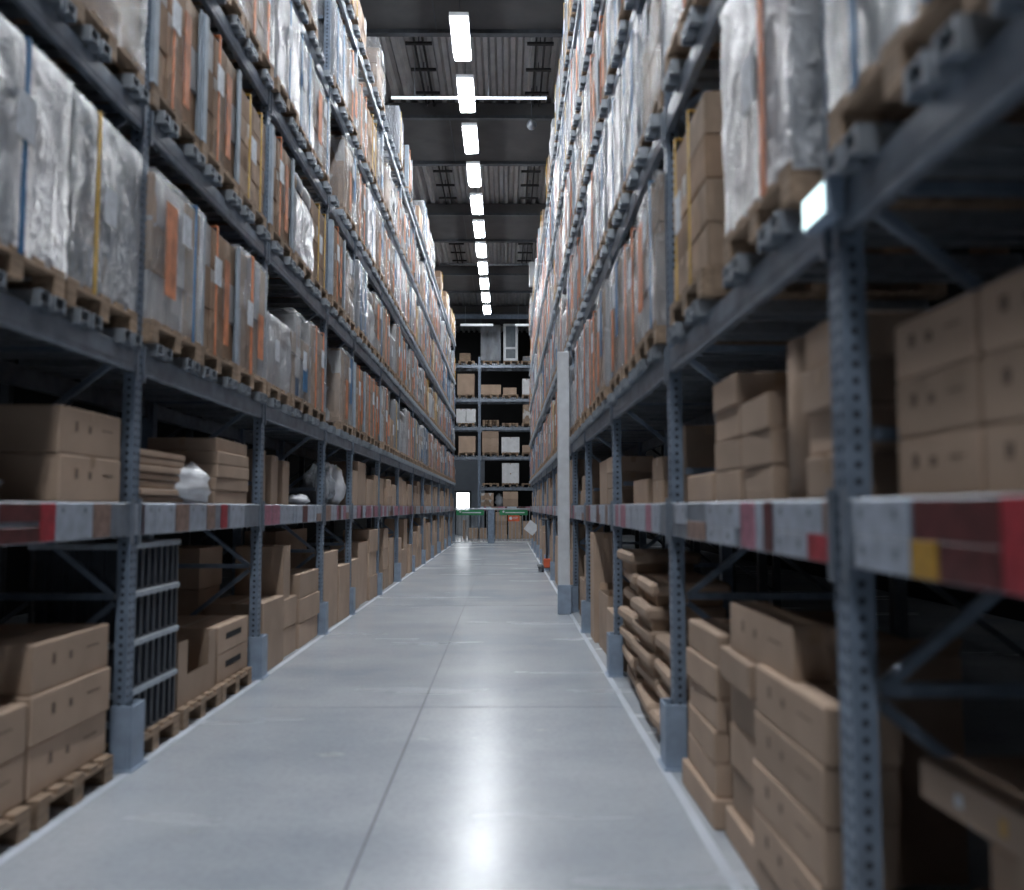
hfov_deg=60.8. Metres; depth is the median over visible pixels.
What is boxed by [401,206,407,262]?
load
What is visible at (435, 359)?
load
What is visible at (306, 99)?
load
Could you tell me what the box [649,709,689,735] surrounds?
sack
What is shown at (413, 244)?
load
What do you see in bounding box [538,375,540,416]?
load
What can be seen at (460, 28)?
diffuser
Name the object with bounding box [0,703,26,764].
carton
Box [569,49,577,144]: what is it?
load
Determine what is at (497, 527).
carton
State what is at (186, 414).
rack
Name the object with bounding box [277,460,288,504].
carton
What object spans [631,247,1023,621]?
wall
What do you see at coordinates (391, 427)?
load
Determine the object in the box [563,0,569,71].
load
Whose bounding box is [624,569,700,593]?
sack
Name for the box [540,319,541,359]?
load
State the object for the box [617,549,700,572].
sack
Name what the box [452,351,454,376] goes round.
load
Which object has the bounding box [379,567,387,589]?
carton
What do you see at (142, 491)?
carton
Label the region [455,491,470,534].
door
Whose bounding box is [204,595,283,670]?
carton
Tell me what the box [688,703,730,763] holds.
carton
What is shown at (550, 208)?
load
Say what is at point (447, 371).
load
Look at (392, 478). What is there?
carton
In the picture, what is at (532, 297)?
load
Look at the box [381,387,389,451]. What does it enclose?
load
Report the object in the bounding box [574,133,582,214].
load
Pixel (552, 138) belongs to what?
load
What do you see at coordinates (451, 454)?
load
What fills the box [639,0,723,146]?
load
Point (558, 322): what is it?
load
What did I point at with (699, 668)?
carton
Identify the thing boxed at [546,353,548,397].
load
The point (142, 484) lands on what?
carton
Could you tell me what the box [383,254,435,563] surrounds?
rack
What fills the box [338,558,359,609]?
carton
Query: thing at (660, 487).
carton
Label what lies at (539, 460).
load
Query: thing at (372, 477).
carton
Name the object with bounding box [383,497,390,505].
carton
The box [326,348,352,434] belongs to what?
load
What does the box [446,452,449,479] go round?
load
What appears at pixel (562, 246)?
load
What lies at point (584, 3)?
load
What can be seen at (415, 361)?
load
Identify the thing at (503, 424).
wooden pallet
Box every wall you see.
[0,359,380,616]
[381,331,630,534]
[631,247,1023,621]
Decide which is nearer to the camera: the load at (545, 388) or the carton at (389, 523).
the carton at (389, 523)
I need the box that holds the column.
[557,352,571,613]
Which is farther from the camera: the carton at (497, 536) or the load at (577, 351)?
the carton at (497, 536)
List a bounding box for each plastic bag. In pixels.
[156,462,210,503]
[288,494,309,504]
[299,463,334,504]
[325,462,345,504]
[494,493,502,505]
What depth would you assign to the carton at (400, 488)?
18.95 m
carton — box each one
[0,404,120,459]
[0,453,120,502]
[0,623,108,695]
[0,667,109,748]
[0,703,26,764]
[0,754,23,815]
[23,711,105,799]
[108,628,215,708]
[118,456,183,467]
[118,496,183,502]
[120,448,184,461]
[139,464,181,474]
[139,472,179,481]
[139,480,175,488]
[139,488,178,495]
[147,437,246,455]
[151,491,246,503]
[159,451,248,467]
[176,545,222,589]
[176,615,247,655]
[177,585,219,615]
[187,464,248,479]
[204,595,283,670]
[208,477,247,491]
[215,641,246,683]
[234,545,290,598]
[244,528,306,548]
[246,449,265,503]
[265,455,277,503]
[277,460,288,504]
[283,623,295,657]
[284,595,296,628]
[290,550,337,627]
[290,568,318,598]
[295,591,319,623]
[295,614,317,648]
[329,461,365,504]
[330,541,366,604]
[337,563,349,621]
[338,470,357,504]
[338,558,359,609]
[343,529,377,552]
[364,528,387,548]
[365,479,373,504]
[366,475,377,505]
[367,551,375,576]
[367,573,376,600]
[379,548,387,568]
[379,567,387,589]
[380,476,401,486]
[380,478,383,505]
[383,479,390,487]
[383,488,391,496]
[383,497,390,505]
[384,519,406,573]
[387,537,392,585]
[391,484,395,505]
[393,538,401,580]
[399,487,402,495]
[401,548,405,577]
[402,481,405,493]
[402,493,406,505]
[406,481,419,493]
[406,484,411,505]
[407,518,424,539]
[407,526,419,546]
[407,544,411,572]
[413,532,416,544]
[413,543,416,555]
[417,494,419,505]
[417,546,419,566]
[420,485,430,505]
[420,534,421,563]
[425,519,436,542]
[425,523,430,560]
[426,494,429,505]
[426,521,434,554]
[429,517,441,550]
[432,487,436,505]
[432,488,435,505]
[432,515,443,549]
[439,488,448,496]
[442,491,443,505]
[445,517,451,542]
[445,520,446,538]
[456,409,465,424]
[457,374,474,394]
[459,353,470,362]
[459,436,475,453]
[463,520,465,538]
[466,409,475,424]
[469,528,486,538]
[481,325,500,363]
[481,385,500,396]
[481,493,493,499]
[481,500,493,505]
[482,431,498,437]
[482,438,498,444]
[482,445,498,453]
[495,516,506,520]
[495,521,506,524]
[495,525,506,529]
[495,530,506,533]
[495,534,506,538]
[502,437,518,453]
[502,463,518,472]
[502,473,518,483]
[503,388,515,394]
[503,492,517,498]
[503,499,517,505]
[509,516,521,538]
[522,379,530,394]
[522,445,530,453]
[523,356,529,362]
[523,404,530,424]
[523,521,531,538]
[533,518,534,548]
[537,515,551,534]
[539,520,551,537]
[542,526,550,562]
[543,532,550,558]
[548,478,552,505]
[549,536,550,557]
[552,522,572,561]
[555,536,557,584]
[570,459,600,482]
[570,482,581,504]
[570,524,592,549]
[570,568,571,584]
[571,525,602,609]
[579,576,584,614]
[581,490,599,504]
[582,474,599,490]
[584,555,626,581]
[584,578,627,599]
[590,532,612,642]
[599,583,629,653]
[600,460,607,504]
[606,607,625,643]
[607,456,652,473]
[607,472,652,488]
[608,488,633,503]
[623,644,628,671]
[634,479,653,503]
[653,456,667,480]
[653,480,667,502]
[682,758,732,829]
[683,425,716,502]
[686,647,730,698]
[687,472,719,501]
[688,618,730,666]
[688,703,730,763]
[688,732,732,796]
[689,676,732,731]
[713,371,787,413]
[715,404,743,442]
[715,437,742,471]
[716,469,745,501]
[720,646,756,698]
[725,805,759,886]
[730,601,838,681]
[730,721,756,786]
[731,684,756,741]
[733,766,754,831]
[740,393,788,435]
[741,428,788,468]
[745,465,789,500]
[753,759,900,888]
[753,806,895,889]
[755,664,901,766]
[755,711,900,827]
[759,860,779,889]
[792,611,968,885]
[801,358,898,414]
[805,311,927,371]
[807,452,900,498]
[809,404,899,456]
[895,290,984,381]
[896,358,989,438]
[898,427,988,496]
[920,755,1023,860]
[979,267,1023,354]
[982,343,1023,424]
[985,420,1023,494]
[990,841,1023,889]
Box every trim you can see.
[0,543,454,865]
[235,546,522,889]
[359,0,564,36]
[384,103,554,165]
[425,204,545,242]
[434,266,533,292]
[450,306,528,325]
[453,314,528,318]
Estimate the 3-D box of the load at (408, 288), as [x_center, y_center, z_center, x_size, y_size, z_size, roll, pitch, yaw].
[-2.955,-3.173,20.028,1.215,1.163,0.899,0,-4,0]
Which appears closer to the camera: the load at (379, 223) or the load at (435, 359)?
the load at (379, 223)
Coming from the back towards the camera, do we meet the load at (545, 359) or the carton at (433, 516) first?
the carton at (433, 516)
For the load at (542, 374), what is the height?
1.051 m
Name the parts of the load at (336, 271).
printed panel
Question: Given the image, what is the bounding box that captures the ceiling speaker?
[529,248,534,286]
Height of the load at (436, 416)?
1.145 m
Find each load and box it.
[0,11,72,299]
[6,86,141,332]
[8,0,144,86]
[90,0,203,151]
[102,171,200,362]
[129,14,241,195]
[172,214,240,379]
[173,90,266,227]
[192,0,244,28]
[209,124,294,258]
[216,0,273,80]
[217,246,265,393]
[242,0,300,126]
[247,172,313,281]
[264,311,291,404]
[267,198,327,299]
[267,220,345,317]
[273,314,310,414]
[283,33,313,152]
[299,74,329,183]
[300,137,356,233]
[300,323,325,421]
[301,0,317,39]
[315,0,346,108]
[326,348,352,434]
[330,42,357,137]
[330,82,366,162]
[335,0,359,26]
[343,172,365,250]
[344,255,354,330]
[346,187,375,267]
[347,0,367,59]
[353,363,365,440]
[354,259,367,344]
[358,47,384,111]
[361,108,377,187]
[361,137,383,202]
[365,375,374,444]
[367,289,374,352]
[368,231,389,293]
[369,105,403,172]
[371,293,382,363]
[372,380,381,447]
[375,240,396,305]
[376,209,383,282]
[381,307,389,371]
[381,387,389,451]
[382,253,401,315]
[383,162,391,222]
[388,325,401,385]
[388,333,395,377]
[388,418,394,454]
[389,175,396,235]
[389,399,399,456]
[391,145,412,201]
[394,191,400,248]
[399,411,405,459]
[400,336,406,390]
[400,409,410,461]
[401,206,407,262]
[401,267,406,324]
[402,200,426,248]
[405,205,423,238]
[406,221,410,272]
[407,283,410,332]
[407,350,414,400]
[407,366,409,395]
[410,230,415,282]
[410,288,415,340]
[410,417,413,463]
[413,418,417,465]
[414,356,417,403]
[415,249,419,292]
[416,216,429,254]
[416,304,417,344]
[417,306,422,354]
[418,262,425,308]
[418,367,421,409]
[418,425,425,468]
[418,427,422,467]
[419,368,425,411]
[420,234,431,264]
[422,318,425,359]
[425,236,434,275]
[425,272,428,314]
[425,324,427,362]
[425,378,428,416]
[426,429,427,470]
[427,434,431,471]
[428,271,442,300]
[428,332,430,368]
[428,387,433,422]
[429,283,432,324]
[429,433,433,472]
[430,339,433,373]
[431,291,434,329]
[433,341,436,379]
[433,391,436,425]
[433,439,438,474]
[433,441,436,473]
[434,297,436,335]
[434,392,437,426]
[436,304,438,339]
[436,346,438,383]
[438,355,440,387]
[438,399,440,430]
[438,444,439,475]
[439,314,440,344]
[440,321,444,354]
[440,358,442,390]
[440,400,442,431]
[440,445,444,477]
[440,447,441,476]
[442,291,447,316]
[442,361,444,394]
[442,406,444,435]
[443,405,445,436]
[444,447,446,478]
[445,338,446,359]
[445,366,446,397]
[445,409,447,438]
[446,332,448,364]
[446,371,447,399]
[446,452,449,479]
[446,455,447,479]
[447,294,449,322]
[448,383,452,408]
[448,413,449,441]
[449,416,451,442]
[449,453,450,480]
[450,308,452,332]
[451,384,454,412]
[451,454,452,481]
[452,313,454,339]
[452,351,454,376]
[452,428,454,446]
[453,466,455,482]
[530,295,533,321]
[531,368,533,397]
[532,403,533,434]
[532,449,533,477]
[533,399,534,431]
[533,444,534,475]
[534,258,536,290]
[534,353,536,385]
[535,305,535,336]
[535,390,536,426]
[535,438,537,474]
[536,291,538,331]
[536,438,537,471]
[537,228,539,267]
[537,295,539,325]
[537,338,538,372]
[537,389,538,421]
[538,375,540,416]
[538,432,540,470]
[539,278,540,313]
[539,327,540,356]
[539,431,541,469]
[540,209,545,246]
[540,278,542,301]
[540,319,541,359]
[540,441,541,468]
[541,374,542,410]
[542,302,545,350]
[542,423,545,466]
[543,253,545,291]
[543,359,545,404]
[544,357,546,402]
[544,422,545,464]
[545,238,546,272]
[545,296,547,337]
[546,155,550,193]
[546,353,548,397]
[546,414,550,462]
[547,227,547,267]
[547,283,549,329]
[548,217,549,260]
[548,272,551,325]
[549,118,555,177]
[549,193,552,249]
[549,339,551,389]
[549,425,550,458]
[550,400,556,457]
[551,273,554,309]
[551,344,553,383]
[552,179,554,240]
[552,322,556,380]
[552,401,556,455]
[554,71,558,142]
[554,159,558,226]
[554,232,558,299]
[555,319,559,373]
[555,392,556,452]
[556,144,561,209]
[558,46,561,119]
[559,220,562,278]
[559,294,565,351]
[560,111,564,191]
[561,34,564,96]
[561,216,563,272]
[562,293,567,351]
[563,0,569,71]
[563,173,568,257]
[564,86,569,171]
[566,273,571,342]
[567,0,581,40]
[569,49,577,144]
[569,148,578,237]
[569,365,571,436]
[570,251,575,333]
[570,367,574,436]
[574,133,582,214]
[574,337,581,430]
[575,225,583,319]
[576,19,581,113]
[581,0,588,75]
[581,74,590,185]
[581,319,592,423]
[583,202,587,300]
[587,166,620,285]
[588,0,597,37]
[588,42,596,156]
[589,311,598,414]
[596,0,608,122]
[596,126,638,261]
[596,281,611,407]
[606,0,622,74]
[607,76,650,231]
[609,250,627,392]
[617,0,649,28]
[621,14,679,192]
[623,228,641,377]
[637,174,786,362]
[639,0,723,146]
[664,0,723,74]
[669,91,946,326]
[719,0,1023,267]
[824,0,1023,152]
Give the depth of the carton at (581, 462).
13.27 m
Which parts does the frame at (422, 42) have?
rail, rail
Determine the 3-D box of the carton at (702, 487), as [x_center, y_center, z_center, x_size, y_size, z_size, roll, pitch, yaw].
[1.227,0.238,4.789,0.400,0.153,0.652,0,-4,0]
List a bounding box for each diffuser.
[451,18,469,60]
[458,79,473,111]
[463,127,476,152]
[468,165,479,186]
[471,196,481,213]
[474,222,483,237]
[476,244,485,256]
[479,263,486,273]
[480,279,487,288]
[482,293,488,301]
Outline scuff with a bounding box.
[183,729,548,834]
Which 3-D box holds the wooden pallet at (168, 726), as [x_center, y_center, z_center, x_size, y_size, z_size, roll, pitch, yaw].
[-2.879,1.879,5.581,1.200,0.144,0.800,0,-4,0]
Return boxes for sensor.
[527,88,536,129]
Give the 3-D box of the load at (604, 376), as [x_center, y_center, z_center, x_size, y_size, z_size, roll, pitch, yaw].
[1.473,-0.992,8.758,1.215,1.163,0.899,0,-4,0]
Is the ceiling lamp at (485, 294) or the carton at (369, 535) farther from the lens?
the ceiling lamp at (485, 294)
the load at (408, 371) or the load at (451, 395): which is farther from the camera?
the load at (451, 395)
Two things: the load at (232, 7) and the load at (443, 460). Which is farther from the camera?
the load at (443, 460)
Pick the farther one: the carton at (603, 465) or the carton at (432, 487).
the carton at (432, 487)
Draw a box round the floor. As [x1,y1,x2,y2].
[0,535,1023,889]
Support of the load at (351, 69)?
on the rack at (336, 326)
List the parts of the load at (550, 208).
printed panel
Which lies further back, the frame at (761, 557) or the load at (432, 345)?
the load at (432, 345)
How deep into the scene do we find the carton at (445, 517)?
37.16 m
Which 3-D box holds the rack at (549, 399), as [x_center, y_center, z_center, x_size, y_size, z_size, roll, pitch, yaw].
[1.379,-1.518,20.244,1.175,9.000,2.880,0,-4,0]
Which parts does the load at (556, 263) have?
printed panel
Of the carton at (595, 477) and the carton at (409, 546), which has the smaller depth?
the carton at (595, 477)
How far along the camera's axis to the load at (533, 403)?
31.33 m
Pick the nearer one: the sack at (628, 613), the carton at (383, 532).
the sack at (628, 613)
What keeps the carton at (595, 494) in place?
on the rack at (649, 441)
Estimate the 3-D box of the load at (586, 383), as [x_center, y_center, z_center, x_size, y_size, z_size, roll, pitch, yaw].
[1.461,-0.864,10.563,1.214,1.163,0.904,0,-4,0]
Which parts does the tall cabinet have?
panel, panel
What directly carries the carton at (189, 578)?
on the carton at (188, 601)
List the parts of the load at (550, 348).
printed panel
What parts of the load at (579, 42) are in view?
printed panel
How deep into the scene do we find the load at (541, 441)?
23.96 m
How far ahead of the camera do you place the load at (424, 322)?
23.82 m
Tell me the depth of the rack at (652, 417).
8.70 m
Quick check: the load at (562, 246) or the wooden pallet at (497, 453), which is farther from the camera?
the wooden pallet at (497, 453)
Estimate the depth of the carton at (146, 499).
5.81 m
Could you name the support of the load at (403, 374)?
on the rack at (405, 399)
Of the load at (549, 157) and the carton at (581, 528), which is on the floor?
the carton at (581, 528)
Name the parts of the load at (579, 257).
printed panel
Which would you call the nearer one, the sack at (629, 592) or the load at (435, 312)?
the sack at (629, 592)
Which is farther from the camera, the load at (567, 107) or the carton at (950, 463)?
the load at (567, 107)
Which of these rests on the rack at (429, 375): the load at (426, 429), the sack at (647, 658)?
the load at (426, 429)
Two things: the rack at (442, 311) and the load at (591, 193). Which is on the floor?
the rack at (442, 311)
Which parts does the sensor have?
globe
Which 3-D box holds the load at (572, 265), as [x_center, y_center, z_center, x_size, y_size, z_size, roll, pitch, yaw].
[1.463,-2.226,12.755,1.214,1.163,0.896,0,-4,0]
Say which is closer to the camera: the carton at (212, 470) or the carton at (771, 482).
the carton at (771, 482)
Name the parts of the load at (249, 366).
printed panel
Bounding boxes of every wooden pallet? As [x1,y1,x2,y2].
[0,806,30,844]
[17,754,113,830]
[105,712,179,751]
[174,686,220,730]
[215,667,251,703]
[458,361,474,364]
[458,394,474,398]
[458,423,474,426]
[458,452,474,456]
[482,483,498,486]
[483,361,498,364]
[483,394,498,398]
[483,420,498,422]
[483,423,498,426]
[483,452,498,456]
[502,395,517,398]
[502,423,517,426]
[502,452,517,456]
[502,483,517,486]
[503,361,518,364]
[521,361,530,364]
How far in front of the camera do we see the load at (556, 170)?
16.90 m
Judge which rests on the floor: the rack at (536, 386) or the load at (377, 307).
the rack at (536, 386)
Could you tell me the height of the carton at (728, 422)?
0.146 m
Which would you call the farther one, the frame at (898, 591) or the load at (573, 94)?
the load at (573, 94)
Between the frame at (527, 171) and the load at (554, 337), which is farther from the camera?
the frame at (527, 171)
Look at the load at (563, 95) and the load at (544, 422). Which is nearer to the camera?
the load at (563, 95)
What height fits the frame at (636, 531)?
9.000 m
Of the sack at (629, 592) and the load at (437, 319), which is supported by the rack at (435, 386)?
the load at (437, 319)
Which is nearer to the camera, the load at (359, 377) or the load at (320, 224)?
the load at (320, 224)
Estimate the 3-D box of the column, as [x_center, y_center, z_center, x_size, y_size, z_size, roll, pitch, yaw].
[0.761,0.539,12.865,0.200,3.850,0.230,0,-4,0]
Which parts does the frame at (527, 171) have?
rail, rail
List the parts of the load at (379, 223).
printed panel, printed panel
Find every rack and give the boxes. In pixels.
[0,0,149,545]
[0,0,273,772]
[141,0,333,679]
[231,0,360,634]
[275,17,385,614]
[324,122,403,594]
[359,179,416,581]
[367,206,426,571]
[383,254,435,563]
[399,279,441,557]
[406,290,447,552]
[415,308,451,548]
[424,324,455,545]
[454,363,478,460]
[477,357,532,538]
[529,320,557,548]
[531,304,546,552]
[533,283,570,556]
[536,258,581,562]
[539,219,556,570]
[543,185,604,579]
[549,131,611,592]
[556,54,646,611]
[567,0,668,632]
[579,0,732,676]
[604,0,836,771]
[663,0,1023,889]
[823,0,1023,596]
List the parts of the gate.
rail, post, rail, rail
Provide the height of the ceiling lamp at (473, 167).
0.545 m
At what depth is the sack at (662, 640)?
5.87 m
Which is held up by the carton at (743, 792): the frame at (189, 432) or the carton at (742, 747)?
the carton at (742, 747)
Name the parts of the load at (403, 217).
printed panel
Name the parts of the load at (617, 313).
printed panel, printed panel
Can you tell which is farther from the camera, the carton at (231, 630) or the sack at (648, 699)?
the carton at (231, 630)
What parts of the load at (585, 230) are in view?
printed panel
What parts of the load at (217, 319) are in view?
printed panel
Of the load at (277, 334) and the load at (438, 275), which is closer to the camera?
the load at (277, 334)
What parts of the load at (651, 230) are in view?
printed panel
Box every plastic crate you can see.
[27,582,179,641]
[28,539,180,591]
[104,625,178,692]
[105,669,177,742]
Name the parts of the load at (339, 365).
printed panel, printed panel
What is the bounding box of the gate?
[450,508,529,542]
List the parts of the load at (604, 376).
printed panel, printed panel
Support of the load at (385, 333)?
on the rack at (387, 381)
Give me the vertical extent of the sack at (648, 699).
0.166 m
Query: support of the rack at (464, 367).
on the floor
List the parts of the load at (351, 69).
printed panel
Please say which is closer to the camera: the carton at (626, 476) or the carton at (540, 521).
the carton at (626, 476)
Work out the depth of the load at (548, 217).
19.64 m
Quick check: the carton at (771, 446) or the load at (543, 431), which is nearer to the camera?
the carton at (771, 446)
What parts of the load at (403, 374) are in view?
printed panel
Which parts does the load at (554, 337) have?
printed panel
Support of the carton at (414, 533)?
on the carton at (415, 545)
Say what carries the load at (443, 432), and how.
on the rack at (442, 311)
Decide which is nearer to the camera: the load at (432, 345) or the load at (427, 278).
the load at (427, 278)
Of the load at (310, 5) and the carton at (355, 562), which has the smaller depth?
the load at (310, 5)
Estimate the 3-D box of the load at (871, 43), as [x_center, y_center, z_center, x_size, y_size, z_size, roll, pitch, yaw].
[1.541,-1.457,2.219,1.214,1.163,0.896,0,-4,-1]
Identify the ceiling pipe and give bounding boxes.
[440,256,528,264]
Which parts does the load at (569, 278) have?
printed panel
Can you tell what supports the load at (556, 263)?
on the rack at (555, 315)
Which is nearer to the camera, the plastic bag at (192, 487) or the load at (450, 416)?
the plastic bag at (192, 487)
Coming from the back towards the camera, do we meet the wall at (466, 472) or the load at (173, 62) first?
the wall at (466, 472)
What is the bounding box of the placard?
[524,520,536,535]
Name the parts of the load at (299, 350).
printed panel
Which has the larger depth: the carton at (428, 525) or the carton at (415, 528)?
the carton at (428, 525)
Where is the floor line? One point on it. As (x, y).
(724, 868)
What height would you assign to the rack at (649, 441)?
9.000 m
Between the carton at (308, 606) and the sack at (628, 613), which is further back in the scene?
the carton at (308, 606)
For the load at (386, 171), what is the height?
1.038 m
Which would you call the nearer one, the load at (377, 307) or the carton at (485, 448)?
the load at (377, 307)
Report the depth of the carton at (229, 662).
7.25 m
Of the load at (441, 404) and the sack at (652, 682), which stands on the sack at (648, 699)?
the sack at (652, 682)
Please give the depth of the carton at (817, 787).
2.89 m
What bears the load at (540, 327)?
on the rack at (540, 265)
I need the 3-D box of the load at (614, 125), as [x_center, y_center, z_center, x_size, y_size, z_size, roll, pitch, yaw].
[1.502,-2.565,7.870,1.217,1.145,0.897,0,-4,-1]
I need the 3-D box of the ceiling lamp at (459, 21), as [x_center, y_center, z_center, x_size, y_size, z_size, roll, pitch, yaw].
[-0.987,-8.070,16.884,0.360,0.545,1.650,0,-4,0]
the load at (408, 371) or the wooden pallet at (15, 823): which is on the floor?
the wooden pallet at (15, 823)
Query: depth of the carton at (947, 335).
2.21 m
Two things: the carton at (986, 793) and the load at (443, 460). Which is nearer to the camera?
the carton at (986, 793)
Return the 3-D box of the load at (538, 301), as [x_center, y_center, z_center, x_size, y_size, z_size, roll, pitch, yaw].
[1.360,-3.997,26.074,1.213,0.825,0.904,0,-4,0]
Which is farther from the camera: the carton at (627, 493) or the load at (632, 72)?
the carton at (627, 493)
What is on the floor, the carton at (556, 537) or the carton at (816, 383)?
the carton at (556, 537)
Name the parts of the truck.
handle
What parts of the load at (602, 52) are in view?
printed panel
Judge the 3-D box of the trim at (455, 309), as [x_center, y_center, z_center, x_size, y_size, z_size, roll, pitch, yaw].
[-0.302,-6.553,44.401,14.000,0.390,3.010,0,-4,0]
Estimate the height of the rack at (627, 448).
9.000 m
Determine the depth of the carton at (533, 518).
32.19 m
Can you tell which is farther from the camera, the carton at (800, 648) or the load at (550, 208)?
the load at (550, 208)
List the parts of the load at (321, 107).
printed panel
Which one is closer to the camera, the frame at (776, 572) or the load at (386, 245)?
the frame at (776, 572)
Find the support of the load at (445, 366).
on the rack at (442, 311)
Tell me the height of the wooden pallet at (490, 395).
0.144 m
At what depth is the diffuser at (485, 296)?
37.45 m
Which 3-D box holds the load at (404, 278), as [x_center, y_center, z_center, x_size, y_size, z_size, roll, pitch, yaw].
[-2.941,-3.237,19.130,1.214,1.163,0.904,0,-4,0]
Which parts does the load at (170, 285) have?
printed panel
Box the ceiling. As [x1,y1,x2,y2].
[366,37,561,332]
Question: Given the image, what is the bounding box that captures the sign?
[802,177,844,235]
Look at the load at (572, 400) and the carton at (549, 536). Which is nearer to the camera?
the load at (572, 400)
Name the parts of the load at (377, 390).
printed panel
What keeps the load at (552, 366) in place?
on the rack at (555, 315)
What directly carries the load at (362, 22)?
on the rack at (362, 355)
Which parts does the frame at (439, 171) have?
rail, rail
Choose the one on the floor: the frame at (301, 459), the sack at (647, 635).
the frame at (301, 459)
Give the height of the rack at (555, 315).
9.000 m
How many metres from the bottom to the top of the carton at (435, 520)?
1.147 m
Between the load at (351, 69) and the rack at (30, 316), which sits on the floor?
the rack at (30, 316)
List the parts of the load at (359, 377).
printed panel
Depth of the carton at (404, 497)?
19.61 m
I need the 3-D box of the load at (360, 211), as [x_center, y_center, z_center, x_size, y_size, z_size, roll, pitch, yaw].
[-2.920,-3.603,13.541,1.216,1.100,0.895,0,-4,0]
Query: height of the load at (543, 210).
1.046 m
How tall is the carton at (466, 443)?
0.808 m
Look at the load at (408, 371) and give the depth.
20.00 m
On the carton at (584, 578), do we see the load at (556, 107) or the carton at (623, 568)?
the carton at (623, 568)
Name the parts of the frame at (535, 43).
rail, rail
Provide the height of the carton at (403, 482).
0.279 m
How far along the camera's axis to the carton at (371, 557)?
14.79 m
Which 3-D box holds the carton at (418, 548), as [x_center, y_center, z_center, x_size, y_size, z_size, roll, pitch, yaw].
[-2.669,2.917,22.869,0.450,0.526,0.603,0,-4,-1]
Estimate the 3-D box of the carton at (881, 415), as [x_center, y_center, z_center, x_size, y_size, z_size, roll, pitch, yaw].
[1.297,-0.043,2.899,0.502,0.147,0.350,0,-4,1]
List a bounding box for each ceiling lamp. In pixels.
[449,0,471,60]
[456,61,475,112]
[462,113,478,153]
[466,154,481,186]
[470,193,483,213]
[473,214,484,237]
[475,241,486,256]
[478,257,487,273]
[479,277,488,288]
[481,289,489,301]
[483,304,490,313]
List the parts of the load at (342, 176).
printed panel, printed panel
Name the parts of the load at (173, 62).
printed panel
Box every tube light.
[391,50,546,99]
[460,300,492,325]
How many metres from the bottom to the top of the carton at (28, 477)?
0.248 m
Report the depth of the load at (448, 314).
34.00 m
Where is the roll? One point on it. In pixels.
(798, 423)
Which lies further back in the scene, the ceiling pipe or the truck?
the ceiling pipe
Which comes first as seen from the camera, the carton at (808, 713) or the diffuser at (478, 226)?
the carton at (808, 713)
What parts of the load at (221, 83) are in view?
printed panel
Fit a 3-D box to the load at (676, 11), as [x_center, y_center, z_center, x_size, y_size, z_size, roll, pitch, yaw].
[1.513,-2.789,4.839,1.214,1.163,0.904,0,-4,-1]
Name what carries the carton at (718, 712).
on the carton at (716, 744)
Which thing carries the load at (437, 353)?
on the rack at (435, 386)
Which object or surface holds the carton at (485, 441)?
on the carton at (485, 448)
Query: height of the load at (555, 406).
1.046 m
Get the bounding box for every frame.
[0,359,120,624]
[136,427,216,590]
[183,428,243,555]
[243,443,304,544]
[285,453,334,542]
[433,166,456,204]
[449,243,466,262]
[517,243,532,262]
[520,166,540,204]
[635,449,692,551]
[661,433,735,601]
[693,418,780,606]
[756,551,876,629]
[888,247,1023,657]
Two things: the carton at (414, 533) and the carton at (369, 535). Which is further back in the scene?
the carton at (414, 533)
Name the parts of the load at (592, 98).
printed panel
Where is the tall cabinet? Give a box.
[503,324,517,362]
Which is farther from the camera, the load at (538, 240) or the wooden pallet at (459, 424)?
the wooden pallet at (459, 424)
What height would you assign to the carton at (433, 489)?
0.569 m
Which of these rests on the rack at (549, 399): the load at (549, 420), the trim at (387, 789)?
the load at (549, 420)
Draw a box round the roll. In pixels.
[787,336,811,499]
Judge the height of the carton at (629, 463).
0.158 m
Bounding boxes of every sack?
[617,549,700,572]
[618,606,638,635]
[619,625,638,655]
[622,644,643,677]
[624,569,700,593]
[624,587,643,598]
[627,664,643,687]
[630,597,726,629]
[631,618,687,654]
[631,639,662,676]
[636,683,659,725]
[637,662,662,699]
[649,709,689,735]
[655,633,689,662]
[655,657,689,699]
[657,683,690,728]
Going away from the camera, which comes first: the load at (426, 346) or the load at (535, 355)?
the load at (426, 346)
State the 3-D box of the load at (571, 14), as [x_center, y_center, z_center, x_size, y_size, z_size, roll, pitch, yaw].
[1.450,-6.726,13.080,1.213,1.046,0.860,0,-4,-1]
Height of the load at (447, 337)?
1.145 m
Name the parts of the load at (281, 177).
printed panel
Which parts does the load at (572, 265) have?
printed panel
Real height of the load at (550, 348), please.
1.117 m
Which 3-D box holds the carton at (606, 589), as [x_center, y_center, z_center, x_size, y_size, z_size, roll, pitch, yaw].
[1.239,1.878,9.449,0.500,0.694,0.850,0,-4,-2]
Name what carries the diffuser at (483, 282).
attached to the ceiling lamp at (484, 281)
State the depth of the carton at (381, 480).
16.19 m
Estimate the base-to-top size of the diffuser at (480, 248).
0.045 m
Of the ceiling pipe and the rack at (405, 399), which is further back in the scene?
the ceiling pipe
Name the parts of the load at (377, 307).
printed panel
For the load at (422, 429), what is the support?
on the rack at (417, 353)
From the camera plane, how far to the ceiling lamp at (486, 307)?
39.72 m
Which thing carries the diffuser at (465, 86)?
attached to the ceiling lamp at (465, 82)
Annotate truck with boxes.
[537,519,550,571]
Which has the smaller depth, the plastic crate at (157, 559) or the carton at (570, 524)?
the plastic crate at (157, 559)
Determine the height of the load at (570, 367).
1.145 m
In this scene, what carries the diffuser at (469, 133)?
attached to the ceiling lamp at (469, 130)
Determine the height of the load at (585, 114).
1.145 m
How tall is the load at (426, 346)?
1.163 m
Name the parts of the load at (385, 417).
printed panel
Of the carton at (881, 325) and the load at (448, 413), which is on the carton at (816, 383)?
the carton at (881, 325)

